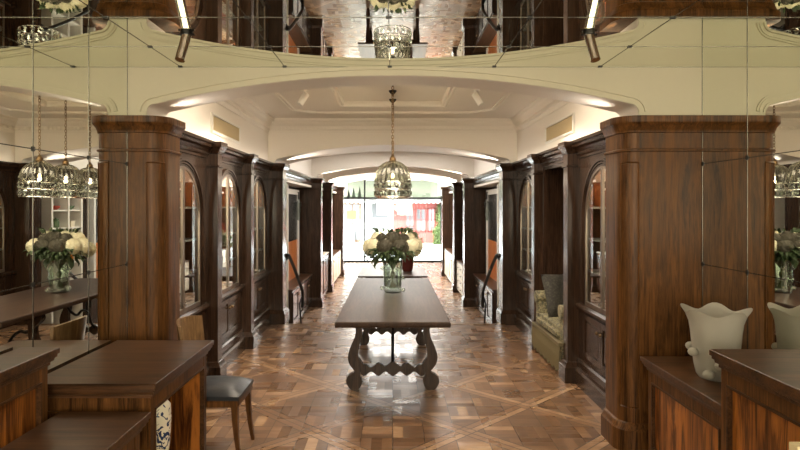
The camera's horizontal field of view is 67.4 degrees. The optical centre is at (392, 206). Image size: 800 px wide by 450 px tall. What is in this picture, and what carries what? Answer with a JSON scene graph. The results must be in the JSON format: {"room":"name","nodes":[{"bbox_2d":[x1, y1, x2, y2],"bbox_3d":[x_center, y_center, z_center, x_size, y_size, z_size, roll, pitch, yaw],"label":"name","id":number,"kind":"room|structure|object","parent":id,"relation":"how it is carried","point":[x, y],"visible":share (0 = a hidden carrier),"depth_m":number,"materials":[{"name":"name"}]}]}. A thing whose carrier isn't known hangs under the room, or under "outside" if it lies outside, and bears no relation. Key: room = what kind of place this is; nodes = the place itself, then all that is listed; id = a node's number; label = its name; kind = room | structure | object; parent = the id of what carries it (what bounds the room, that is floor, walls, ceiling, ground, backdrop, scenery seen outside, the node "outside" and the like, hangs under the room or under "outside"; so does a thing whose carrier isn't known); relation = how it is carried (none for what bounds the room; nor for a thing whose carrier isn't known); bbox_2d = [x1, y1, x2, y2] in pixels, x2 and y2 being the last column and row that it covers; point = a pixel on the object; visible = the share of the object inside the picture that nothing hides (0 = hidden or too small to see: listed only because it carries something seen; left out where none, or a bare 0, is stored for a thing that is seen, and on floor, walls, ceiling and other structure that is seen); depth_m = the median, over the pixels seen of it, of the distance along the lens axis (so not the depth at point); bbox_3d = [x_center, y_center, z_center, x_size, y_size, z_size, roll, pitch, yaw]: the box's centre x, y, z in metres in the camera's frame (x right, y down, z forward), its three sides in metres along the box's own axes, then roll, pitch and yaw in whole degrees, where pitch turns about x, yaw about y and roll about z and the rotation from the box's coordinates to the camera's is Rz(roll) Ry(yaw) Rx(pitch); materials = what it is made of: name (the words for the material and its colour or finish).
{"room":"hotel lobby","nodes":[
{"label":"hotel lobby","id":0,"kind":"room"},
{"bbox_2d":[0,0,127,373],"bbox_3d":[-1.856,0.343,0.875,0.056,2.714,6.550,0,0,0],"label":"mirror","id":1,"kind":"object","parent":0,"point":[64,102],"depth_m":3.31,"materials":[{"name":"mirror"}]},
{"bbox_2d":[157,400,171,449],"bbox_3d":[-1.312,1.293,3.260,0.208,0.571,0.208,0,0,0],"label":"porcelain vase","id":2,"kind":"object","parent":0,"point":[164,415],"visible":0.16,"depth_m":3.21,"materials":[{"name":"white ceramic"}]},
{"bbox_2d":[286,159,310,187],"bbox_3d":[-1.974,-0.840,11.500,0.349,0.840,3.600,0,0,0],"label":"wall","id":3,"kind":"structure","parent":0,"point":[304,167],"depth_m":12.00,"materials":[{"name":"beige paint"}]},
{"bbox_2d":[329,179,347,195],"bbox_3d":[-1.974,-0.840,19.930,0.349,0.840,8.140,0,0,0],"label":"wall","id":4,"kind":"structure","parent":0,"point":[345,185],"depth_m":22.41,"materials":[{"name":"beige paint"}]},
{"bbox_2d":[180,130,338,191],"bbox_3d":[-1.758,-0.545,11.840,0.105,0.160,14.720,0,0,0],"label":"crown molding","id":5,"kind":"structure","parent":4,"relation":"attached to","point":[190,143],"depth_m":6.50,"materials":[{"name":"brown wood"}]},
{"bbox_2d":[247,86,537,117],"bbox_3d":[0.000,-1.279,6.580,3.600,0.082,4.200,0,0,0],"label":"ceiling","id":6,"kind":"structure","parent":0,"point":[352,101],"depth_m":7.36,"materials":[{"name":"beige paint"}]},
{"bbox_2d":[297,90,308,106],"bbox_3d":[-0.975,-1.168,6.474,0.140,0.184,0.102,0,0,-32],"label":"spotlight","id":7,"kind":"object","parent":6,"relation":"attached to","point":[304,96],"visible":0.96,"depth_m":6.44,"materials":[{"name":"paint"}]},
{"bbox_2d":[373,86,411,196],"bbox_3d":[0.000,-0.699,6.230,0.403,1.202,0.403,0,0,6],"label":"pendant lamp","id":8,"kind":"object","parent":6,"relation":"hanging from","point":[392,159],"visible":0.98,"depth_m":6.22,"materials":[{"name":"clear glass"}]},
{"bbox_2d":[376,99,408,198],"bbox_3d":[0.000,-0.699,7.270,0.403,1.202,0.403,0,0,6],"label":"pendant lamp","id":9,"kind":"object","parent":6,"relation":"hanging from","point":[394,100],"visible":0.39,"depth_m":7.26,"materials":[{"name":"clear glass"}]},
{"bbox_2d":[375,90,410,197],"bbox_3d":[0.000,-0.699,6.730,0.403,1.202,0.403,0,0,6],"label":"pendant lamp","id":10,"kind":"object","parent":6,"relation":"hanging from","point":[390,91],"visible":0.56,"depth_m":6.72,"materials":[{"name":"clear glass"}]},
{"bbox_2d":[472,89,483,105],"bbox_3d":[0.925,-1.168,6.474,0.140,0.184,0.102,0,0,32],"label":"spotlight","id":11,"kind":"object","parent":6,"relation":"attached to","point":[476,96],"visible":0.98,"depth_m":6.44,"materials":[{"name":"paint"}]},
{"bbox_2d":[166,102,618,163],"bbox_3d":[0.000,-0.932,7.090,5.200,0.655,5.220,0,0,0],"label":"wall","id":12,"kind":"structure","parent":0,"point":[287,148],"depth_m":8.68,"materials":[{"name":"beige paint"}]},
{"bbox_2d":[210,112,239,143],"bbox_3d":[-1.790,-0.833,6.475,0.020,0.205,1.098,0,0,0],"label":"air vent","id":13,"kind":"object","parent":12,"relation":"in","point":[220,126],"visible":1,"depth_m":6.38,"materials":[{"name":"white paint"}]},
{"bbox_2d":[213,116,238,140],"bbox_3d":[-1.794,-0.833,6.475,0.011,0.155,1.030,0,0,0],"label":"grille","id":14,"kind":"object","parent":13,"relation":"attached to","point":[222,127],"depth_m":6.43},
{"bbox_2d":[216,97,568,132],"bbox_3d":[0.000,-1.160,6.580,3.600,0.200,4.200,0,0,0],"label":"crown molding","id":15,"kind":"structure","parent":12,"relation":"attached to","point":[244,107],"depth_m":8.60,"materials":[{"name":"beige paint"}]},
{"bbox_2d":[545,112,574,143],"bbox_3d":[1.790,-0.833,6.475,0.020,0.205,1.098,0,0,0],"label":"air vent","id":16,"kind":"object","parent":12,"relation":"in","point":[565,126],"visible":1,"depth_m":6.40,"materials":[{"name":"beige metal"}]},
{"bbox_2d":[546,116,571,140],"bbox_3d":[1.794,-0.833,6.475,0.011,0.155,1.030,0,0,0],"label":"grille","id":17,"kind":"object","parent":16,"relation":"attached to","point":[562,127],"depth_m":6.45,"materials":[{"name":"beige"}]},
{"bbox_2d":[296,262,488,323],"bbox_3d":[0.000,2.350,16.340,5.200,0.250,15.320,0,0,0],"label":"floor","id":18,"kind":"structure","parent":0,"point":[334,301],"depth_m":14.51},
{"bbox_2d":[286,184,287,323],"bbox_3d":[-2.004,0.912,10.210,0.288,2.625,0.980,0,0,0],"label":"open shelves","id":19,"kind":"object","parent":18,"relation":"on","point":[286,184],"visible":0.08,"depth_m":10.65,"materials":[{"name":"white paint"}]},
{"bbox_2d":[286,253,303,323],"bbox_3d":[-1.575,1.465,9.665,0.087,1.522,1.402,0,0,0],"label":"handrail","id":20,"kind":"object","parent":18,"relation":"on","point":[288,256],"visible":0.93,"depth_m":10.01,"materials":[{"name":"black metal"}]},
{"bbox_2d":[288,274,311,323],"bbox_3d":[-1.949,1.855,11.992,0.397,0.740,2.615,0,0,0],"label":"base cabinet","id":21,"kind":"object","parent":18,"relation":"on","point":[294,292],"visible":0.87,"depth_m":11.51,"materials":[{"name":"brown wood"}]},
{"bbox_2d":[297,178,324,306],"bbox_3d":[-1.835,0.800,13.450,0.579,2.850,0.388,0,0,0],"label":"wooden column","id":22,"kind":"structure","parent":18,"relation":"on","point":[310,199],"depth_m":13.30,"materials":[{"name":"brown wood"}]},
{"bbox_2d":[323,252,328,296],"bbox_3d":[-1.879,1.695,14.598,0.537,1.060,1.725,0,0,0],"label":"base cabinet","id":23,"kind":"object","parent":18,"relation":"on","point":[325,254],"visible":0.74,"depth_m":14.85,"materials":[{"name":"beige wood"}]},
{"bbox_2d":[323,182,333,291],"bbox_3d":[-1.835,0.800,15.710,0.579,2.850,0.388,0,0,0],"label":"wooden column","id":24,"kind":"structure","parent":18,"relation":"on","point":[328,188],"depth_m":15.56,"materials":[{"name":"brown wood"}]},
{"bbox_2d":[333,250,340,283],"bbox_3d":[-1.879,1.795,17.473,0.537,0.860,3.055,0,0,0],"label":"base cabinet","id":25,"kind":"object","parent":18,"relation":"on","point":[336,253],"visible":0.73,"depth_m":17.80,"materials":[{"name":"beige paint"}]},
{"bbox_2d":[333,187,344,275],"bbox_3d":[-1.835,0.800,19.350,0.579,2.850,0.388,0,0,0],"label":"wooden column","id":26,"kind":"structure","parent":18,"relation":"on","point":[338,197],"depth_m":19.20,"materials":[{"name":"brown wood"}]},
{"bbox_2d":[358,267,427,277],"bbox_3d":[0.000,1.835,13.375,1.460,0.780,1.850,0,0,0],"label":"table","id":27,"kind":"object","parent":18,"relation":"on","point":[366,272],"visible":0.37,"depth_m":12.94,"materials":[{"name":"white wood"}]},
{"bbox_2d":[399,228,424,271],"bbox_3d":[0.330,0.951,13.405,0.818,0.988,0.848,0,0,0],"label":"potted plant","id":28,"kind":"object","parent":27,"relation":"on","point":[407,266],"visible":0.2,"depth_m":13.29,"materials":[{"name":"green plant"}]},
{"bbox_2d":[440,187,452,275],"bbox_3d":[1.835,0.800,19.350,0.579,2.850,0.388,0,0,0],"label":"wooden column","id":29,"kind":"structure","parent":18,"relation":"on","point":[447,198],"depth_m":19.20,"materials":[{"name":"brown wood"}]},
{"bbox_2d":[445,248,452,283],"bbox_3d":[1.879,1.775,17.473,0.537,0.900,3.055,0,0,0],"label":"base cabinet","id":30,"kind":"object","parent":18,"relation":"on","point":[448,251],"visible":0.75,"depth_m":17.68,"materials":[{"name":"beige paint"}]},
{"bbox_2d":[451,182,462,291],"bbox_3d":[1.835,0.800,15.710,0.579,2.850,0.388,0,0,0],"label":"wooden column","id":31,"kind":"structure","parent":18,"relation":"on","point":[457,191],"depth_m":15.56,"materials":[{"name":"brown wood"}]},
{"bbox_2d":[456,260,462,296],"bbox_3d":[1.889,1.805,14.863,0.518,0.840,1.355,0,0,0],"label":"base cabinet","id":32,"kind":"object","parent":18,"relation":"on","point":[459,262],"visible":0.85,"depth_m":14.88,"materials":[{"name":"beige paint"}]},
{"bbox_2d":[461,178,488,306],"bbox_3d":[1.835,0.800,13.450,0.579,2.850,0.388,0,0,0],"label":"wooden column","id":33,"kind":"structure","parent":18,"relation":"on","point":[474,214],"depth_m":13.30,"materials":[{"name":"brown wood"}]},
{"bbox_2d":[473,274,496,323],"bbox_3d":[1.949,1.855,11.992,0.397,0.740,2.615,0,0,0],"label":"base cabinet","id":34,"kind":"object","parent":18,"relation":"on","point":[490,295],"visible":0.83,"depth_m":11.56,"materials":[{"name":"brown wood"}]},
{"bbox_2d":[481,253,498,323],"bbox_3d":[1.575,1.465,9.665,0.087,1.522,1.402,0,0,0],"label":"handrail","id":35,"kind":"object","parent":18,"relation":"on","point":[496,256],"visible":0.95,"depth_m":10.05,"materials":[{"name":"black metal"}]},
{"bbox_2d":[497,184,499,323],"bbox_3d":[2.004,0.912,10.210,0.288,2.625,0.980,0,0,0],"label":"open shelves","id":36,"kind":"object","parent":18,"relation":"on","point":[497,184],"visible":0.06,"depth_m":10.65,"materials":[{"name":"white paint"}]},
{"bbox_2d":[311,151,473,177],"bbox_3d":[0.000,-0.943,13.450,4.300,0.635,0.300,0,0,0],"label":"wall","id":37,"kind":"structure","parent":0,"point":[328,164],"depth_m":13.30,"materials":[{"name":"beige paint"}]},
{"bbox_2d":[323,166,461,181],"bbox_3d":[0.000,-0.943,15.710,4.300,0.635,0.300,0,0,0],"label":"wall","id":38,"kind":"structure","parent":0,"point":[344,173],"depth_m":15.56,"materials":[{"name":"beige paint"}]},
{"bbox_2d":[336,172,448,186],"bbox_3d":[0.000,-0.943,19.350,4.300,0.635,0.300,0,0,0],"label":"wall","id":39,"kind":"structure","parent":0,"point":[437,179],"depth_m":19.20,"materials":[{"name":"beige paint"}]},
{"bbox_2d":[1,0,799,67],"bbox_3d":[0.152,-0.986,0.875,4.073,0.056,6.550,0,0,0],"label":"ceiling","id":40,"kind":"structure","parent":0,"point":[132,33],"depth_m":3.25,"materials":[{"name":"paint"}]},
{"bbox_2d":[175,30,194,62],"bbox_3d":[-1.153,-0.877,3.304,0.077,0.174,0.108,0,0,39],"label":"spotlight","id":41,"kind":"object","parent":40,"relation":"attached to","point":[185,39],"visible":1,"depth_m":3.28,"materials":[{"name":"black metal"}]},
{"bbox_2d":[580,30,600,62],"bbox_3d":[1.098,-0.877,3.304,0.077,0.174,0.108,0,0,-39],"label":"spotlight","id":42,"kind":"object","parent":40,"relation":"attached to","point":[589,36],"visible":1,"depth_m":3.28,"materials":[{"name":"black metal"}]},
{"bbox_2d":[206,324,616,449],"bbox_3d":[0.000,1.850,3.140,5.200,0.300,11.080,0,0,0],"label":"floor","id":43,"kind":"structure","parent":0,"point":[494,391],"depth_m":5.26,"materials":[{"name":"brown wood"}]},
{"bbox_2d":[0,347,59,448],"bbox_3d":[-1.719,1.193,2.315,0.188,1.014,1.230,0,0,0],"label":"cabinet","id":44,"kind":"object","parent":43,"relation":"on","point":[23,370],"depth_m":2.73,"materials":[{"name":"brown wood"}]},
{"bbox_2d":[0,412,150,449],"bbox_3d":[-1.399,1.350,2.312,0.442,0.700,1.225,0,0,0],"label":"cabinet","id":45,"kind":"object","parent":43,"relation":"on","point":[64,430],"depth_m":2.68,"materials":[{"name":"brown wood"}]},
{"bbox_2d":[48,340,213,449],"bbox_3d":[-1.496,1.290,3.465,0.635,0.820,0.980,0,0,0],"label":"desk","id":46,"kind":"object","parent":43,"relation":"on","point":[121,375],"depth_m":3.30,"materials":[{"name":"brown wood"}]},
{"bbox_2d":[125,115,185,339],"bbox_3d":[-1.690,0.537,4.293,0.288,2.325,0.373,0,0,0],"label":"wooden column","id":47,"kind":"structure","parent":43,"relation":"on","point":[153,149],"depth_m":4.16,"materials":[{"name":"brown wood"}]},
{"bbox_2d":[180,152,210,375],"bbox_3d":[-2.005,0.615,5.150,0.510,2.170,1.300,0,0,0],"label":"display cabinet","id":48,"kind":"object","parent":43,"relation":"on","point":[193,302],"visible":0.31,"depth_m":5.62,"materials":[{"name":"brown wood"}]},
{"bbox_2d":[185,238,196,241],"bbox_3d":[-2.050,0.311,5.150,0.380,0.018,1.260,0,0,0],"label":"shelf","id":49,"kind":"object","parent":48,"relation":"attached to","point":[186,239],"depth_m":5.65,"materials":[{"name":"white paint"}]},
{"bbox_2d":[185,269,196,275],"bbox_3d":[-2.050,0.611,5.150,0.380,0.018,1.260,0,0,0],"label":"shelf","id":50,"kind":"object","parent":48,"relation":"attached to","point":[187,271],"depth_m":5.64,"materials":[{"name":"white paint"}]},
{"bbox_2d":[176,315,254,449],"bbox_3d":[-1.250,1.242,4.192,0.485,0.924,0.431,0,0,0],"label":"upholstered chair","id":51,"kind":"object","parent":43,"relation":"on","point":[221,391],"visible":0.56,"depth_m":4.12,"materials":[{"name":"black leather"}]},
{"bbox_2d":[206,141,227,375],"bbox_3d":[-1.733,0.537,5.870,0.174,2.325,0.228,0,0,0],"label":"wooden column","id":52,"kind":"structure","parent":43,"relation":"on","point":[217,365],"depth_m":5.80,"materials":[{"name":"brown wood"}]},
{"bbox_2d":[222,163,245,366],"bbox_3d":[-2.005,0.615,6.555,0.510,2.170,1.230,0,0,0],"label":"display cabinet","id":53,"kind":"object","parent":43,"relation":"on","point":[233,339],"visible":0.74,"depth_m":6.94,"materials":[{"name":"brown wood"}]},
{"bbox_2d":[222,223,225,232],"bbox_3d":[-1.999,0.248,6.935,0.112,0.108,0.132,0,0,13],"label":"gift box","id":54,"kind":"object","parent":53,"relation":"on","point":[223,224],"visible":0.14,"depth_m":6.92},
{"bbox_2d":[222,257,235,262],"bbox_3d":[-2.050,0.611,6.555,0.380,0.018,1.190,0,0,0],"label":"shelf","id":55,"kind":"object","parent":53,"relation":"attached to","point":[231,259],"depth_m":6.99,"materials":[{"name":"white paint"}]},
{"bbox_2d":[242,154,257,348],"bbox_3d":[-1.733,0.537,7.240,0.174,2.325,0.228,0,0,0],"label":"wooden column","id":56,"kind":"structure","parent":43,"relation":"on","point":[251,336],"depth_m":7.17,"materials":[{"name":"brown wood"}]},
{"bbox_2d":[254,171,270,336],"bbox_3d":[-2.005,0.615,7.995,0.510,2.170,1.370,0,0,0],"label":"display cabinet","id":57,"kind":"object","parent":43,"relation":"on","point":[262,317],"visible":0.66,"depth_m":8.18,"materials":[{"name":"brown wood"}]},
{"bbox_2d":[268,163,289,324],"bbox_3d":[-1.835,0.537,8.830,0.579,2.325,0.388,0,0,0],"label":"wooden column","id":58,"kind":"structure","parent":43,"relation":"on","point":[279,313],"depth_m":8.68,"materials":[{"name":"brown wood"}]},
{"bbox_2d":[335,278,450,389],"bbox_3d":[0.000,1.322,6.410,0.950,0.756,3.020,0,0,0],"label":"table","id":59,"kind":"object","parent":43,"relation":"on","point":[417,307],"visible":1,"depth_m":5.58,"materials":[{"name":"brown wood"}]},
{"bbox_2d":[362,227,422,292],"bbox_3d":[-0.003,0.587,6.618,0.680,0.715,0.689,0,0,6],"label":"flower vase","id":60,"kind":"object","parent":59,"relation":"on","point":[392,246],"visible":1,"depth_m":6.44,"materials":[{"name":"clear glass"}]},
{"bbox_2d":[495,163,516,324],"bbox_3d":[1.835,0.537,8.830,0.579,2.325,0.388,0,0,0],"label":"wooden column","id":61,"kind":"structure","parent":43,"relation":"on","point":[505,313],"depth_m":8.68,"materials":[{"name":"brown wood"}]},
{"bbox_2d":[514,171,530,336],"bbox_3d":[2.005,0.615,7.995,0.510,2.170,1.370,0,0,0],"label":"display cabinet","id":62,"kind":"object","parent":43,"relation":"on","point":[522,317],"visible":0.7,"depth_m":8.20,"materials":[{"name":"brown wood"}]},
{"bbox_2d":[527,154,543,348],"bbox_3d":[1.733,0.537,7.240,0.174,2.325,0.228,0,0,0],"label":"wooden column","id":63,"kind":"structure","parent":43,"relation":"on","point":[537,173],"depth_m":7.17,"materials":[{"name":"brown wood"}]},
{"bbox_2d":[531,290,562,370],"bbox_3d":[2.103,1.225,6.555,0.914,0.890,1.156,0,0,0],"label":"sofa","id":64,"kind":"object","parent":43,"relation":"on","point":[547,332],"visible":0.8,"depth_m":6.53,"materials":[{"name":"beige fabric"}]},
{"bbox_2d":[536,313,559,339],"bbox_3d":[2.033,1.302,6.555,0.735,0.125,0.930,0,0,0],"label":"seat cushion","id":65,"kind":"object","parent":64,"relation":"on","point":[549,326],"depth_m":6.53,"materials":[{"name":"beige fabric"}]},
{"bbox_2d":[541,274,562,316],"bbox_3d":[1.950,1.010,6.860,0.500,0.476,0.212,0,0,-20],"label":"cushion","id":66,"kind":"object","parent":64,"relation":"on","point":[552,283],"visible":0.42,"depth_m":6.77,"materials":[{"name":"grey fabric"}]},
{"bbox_2d":[543,163,562,289],"bbox_3d":[2.220,0.615,6.555,0.840,2.170,1.230,0,0,0],"label":"niche","id":67,"kind":"object","parent":43,"relation":"on","point":[553,174],"visible":0.12,"depth_m":7.15,"materials":[{"name":"brown wood"}]},
{"bbox_2d":[558,141,578,382],"bbox_3d":[1.733,0.537,5.870,0.174,2.325,0.228,0,0,0],"label":"wooden column","id":68,"kind":"structure","parent":43,"relation":"on","point":[568,364],"depth_m":5.80,"materials":[{"name":"brown wood"}]},
{"bbox_2d":[575,152,605,409],"bbox_3d":[2.005,0.615,5.150,0.510,2.170,1.300,0,0,0],"label":"display cabinet","id":69,"kind":"object","parent":43,"relation":"on","point":[590,371],"visible":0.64,"depth_m":5.58,"materials":[{"name":"brown wood"}]},
{"bbox_2d":[589,238,605,242],"bbox_3d":[2.050,0.311,5.150,0.380,0.018,1.260,0,0,0],"label":"shelf","id":70,"kind":"object","parent":69,"relation":"attached to","point":[591,240],"depth_m":5.66,"materials":[{"name":"white paint"}]},
{"bbox_2d":[589,269,605,276],"bbox_3d":[2.050,0.611,5.150,0.380,0.018,1.260,0,0,0],"label":"shelf","id":71,"kind":"object","parent":69,"relation":"attached to","point":[591,271],"depth_m":5.61,"materials":[{"name":"white paint"}]},
{"bbox_2d":[600,115,704,449],"bbox_3d":[1.842,0.537,4.293,0.592,2.325,0.373,0,0,0],"label":"wooden column","id":72,"kind":"structure","parent":43,"relation":"on","point":[654,167],"depth_m":4.15,"materials":[{"name":"brown wood"}]},
{"bbox_2d":[640,356,720,449],"bbox_3d":[1.883,1.349,3.482,0.469,0.703,1.035,0,0,0],"label":"cabinet","id":73,"kind":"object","parent":43,"relation":"on","point":[684,407],"depth_m":3.57,"materials":[{"name":"brown wood"}]},
{"bbox_2d":[680,302,752,381],"bbox_3d":[1.891,0.792,3.493,0.374,0.410,0.373,0,0,0],"label":"vase","id":74,"kind":"object","parent":73,"relation":"on","point":[713,325],"visible":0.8,"depth_m":3.41,"materials":[{"name":"white ceramic"}]},
{"bbox_2d":[709,349,799,449],"bbox_3d":[1.831,1.198,2.315,0.573,1.004,1.230,0,0,0],"label":"cabinet","id":75,"kind":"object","parent":43,"relation":"on","point":[760,388],"depth_m":2.65,"materials":[{"name":"brown wood"}]},
{"bbox_2d":[128,67,701,116],"bbox_3d":[0.152,-0.943,4.309,3.973,0.635,0.347,0,0,0],"label":"wall","id":76,"kind":"structure","parent":0,"point":[156,91],"depth_m":4.15,"materials":[{"name":"beige paint"}]},
{"bbox_2d":[438,179,455,195],"bbox_3d":[1.974,-0.840,19.930,0.349,0.840,8.140,0,0,0],"label":"wall","id":77,"kind":"structure","parent":0,"point":[439,184],"depth_m":22.13,"materials":[{"name":"beige paint"}]},
{"bbox_2d":[446,130,605,191],"bbox_3d":[1.758,-0.545,11.840,0.105,0.160,14.720,0,0,0],"label":"crown molding","id":78,"kind":"structure","parent":77,"relation":"attached to","point":[594,143],"depth_m":6.50,"materials":[{"name":"brown wood"}]},
{"bbox_2d":[474,159,498,187],"bbox_3d":[1.974,-0.840,11.500,0.349,0.840,3.600,0,0,0],"label":"wall","id":79,"kind":"structure","parent":0,"point":[480,167],"depth_m":12.03,"materials":[{"name":"beige paint"}]},
{"bbox_2d":[701,23,799,348],"bbox_3d":[2.161,0.343,0.875,0.056,2.714,6.550,0,0,0],"label":"mirror","id":80,"kind":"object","parent":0,"point":[750,163],"depth_m":3.54,"materials":[{"name":"mirror"}]},
{"bbox_2d":[789,442,799,449],"bbox_3d":[1.377,1.222,1.880,0.245,0.955,0.040,0,0,0],"label":"card stand","id":81,"kind":"object","parent":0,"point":[792,445],"visible":1,"depth_m":1.88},
{"bbox_3d":[-2.375,0.483,16.340,0.450,3.485,15.320,0,0,0],"label":"wall","id":82,"kind":"structure","parent":0,"visible":0},
{"bbox_2d":[288,188,298,281],"bbox_3d":[-2.084,0.567,12.200,0.129,1.833,1.560,0,0,0],"label":"wall panel","id":83,"kind":"object","parent":82,"relation":"attached to","point":[293,201],"visible":0.47,"depth_m":12.40,"materials":[{"name":"orange wood"}]},
{"bbox_3d":[2.375,0.483,16.340,0.450,3.485,15.320,0,0,0],"label":"wall","id":84,"kind":"structure","parent":0,"visible":0},
{"bbox_2d":[344,180,441,261],"bbox_3d":[0.000,0.482,23.985,4.300,3.485,0.090,0,0,0],"label":"window","id":85,"kind":"structure","parent":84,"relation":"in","point":[364,197],"depth_m":23.95,"materials":[{"name":"black metal"}]},
{"bbox_2d":[344,178,439,201],"bbox_3d":[0.000,-0.740,24.460,5.200,1.080,0.800,0,0,0],"label":"awning","id":86,"kind":"object","parent":85,"relation":"attached to","point":[420,188],"visible":0.41,"depth_m":24.63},
{"bbox_2d":[486,189,496,281],"bbox_3d":[2.084,0.567,12.200,0.129,1.833,1.560,0,0,0],"label":"wall panel","id":87,"kind":"object","parent":84,"relation":"attached to","point":[491,204],"visible":0.48,"depth_m":12.45,"materials":[{"name":"orange wood"}]},
{"label":"outside","id":88,"kind":"structure","parent":0,"visible":0},
{"bbox_2d":[344,243,439,247],"bbox_3d":[0.000,2.315,35.100,60.000,0.220,3.800,0,0,0],"label":"pavement","id":89,"kind":"structure","parent":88,"point":[355,245],"depth_m":33.92,"materials":[{"name":"white concrete"}]},
{"bbox_2d":[345,223,354,243],"bbox_3d":[-2.550,1.595,35.500,0.600,1.220,0.600,0,0,0],"label":"stand","id":90,"kind":"object","parent":89,"relation":"on","point":[349,228],"visible":0.98,"depth_m":35.27,"materials":[{"name":"white"}]},
{"bbox_2d":[344,202,392,242],"bbox_3d":[-7.000,-1.548,37.950,14.000,7.505,4.100,0,0,0],"label":"shop","id":91,"kind":"structure","parent":89,"relation":"on","point":[379,215],"depth_m":35.96,"materials":[{"name":"beige wood"}]},
{"bbox_2d":[347,211,355,218],"bbox_3d":[-2.475,0.500,35.920,0.550,0.500,0.080,0,0,0],"label":"shop sign","id":92,"kind":"object","parent":91,"relation":"attached to","point":[350,214],"visible":1,"depth_m":35.88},
{"bbox_2d":[344,200,439,202],"bbox_3d":[-2.250,-0.615,35.445,21.500,0.870,1.090,0,0,0],"label":"awning","id":93,"kind":"object","parent":91,"relation":"attached to","point":[368,201],"visible":0.1,"depth_m":34.90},
{"bbox_2d":[393,202,439,242],"bbox_3d":[4.510,-1.548,37.965,8.980,7.505,4.070,0,0,0],"label":"shop","id":94,"kind":"structure","parent":89,"relation":"on","point":[420,217],"depth_m":36.00,"materials":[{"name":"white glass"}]},
{"bbox_2d":[432,226,439,244],"bbox_3d":[3.000,1.719,34.811,1.453,1.173,0.887,0,0,0],"label":"clipped hedge","id":95,"kind":"object","parent":89,"relation":"on","point":[436,232],"visible":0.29,"depth_m":34.52,"materials":[{"name":"green plant"}]},
{"bbox_2d":[435,204,439,226],"bbox_3d":[3.210,1.063,35.636,1.430,2.461,0.636,0,0,0],"label":"shrub","id":96,"kind":"object","parent":89,"relation":"on","point":[438,205],"visible":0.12,"depth_m":35.53,"materials":[{"name":"green plant"}]},
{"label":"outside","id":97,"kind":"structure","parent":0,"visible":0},
{"bbox_2d":[344,256,439,259],"bbox_3d":[0.000,2.325,25.500,60.000,0.200,3.000,0,0,0],"label":"pavement","id":98,"kind":"structure","parent":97,"point":[345,257],"depth_m":25.68,"materials":[{"name":"white concrete"}]},
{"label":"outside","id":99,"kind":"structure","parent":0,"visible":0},
{"bbox_2d":[344,248,439,255],"bbox_3d":[0.000,2.415,30.100,60.000,0.220,6.200,0,0,0],"label":"road","id":100,"kind":"structure","parent":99,"point":[347,251],"depth_m":30.06,"materials":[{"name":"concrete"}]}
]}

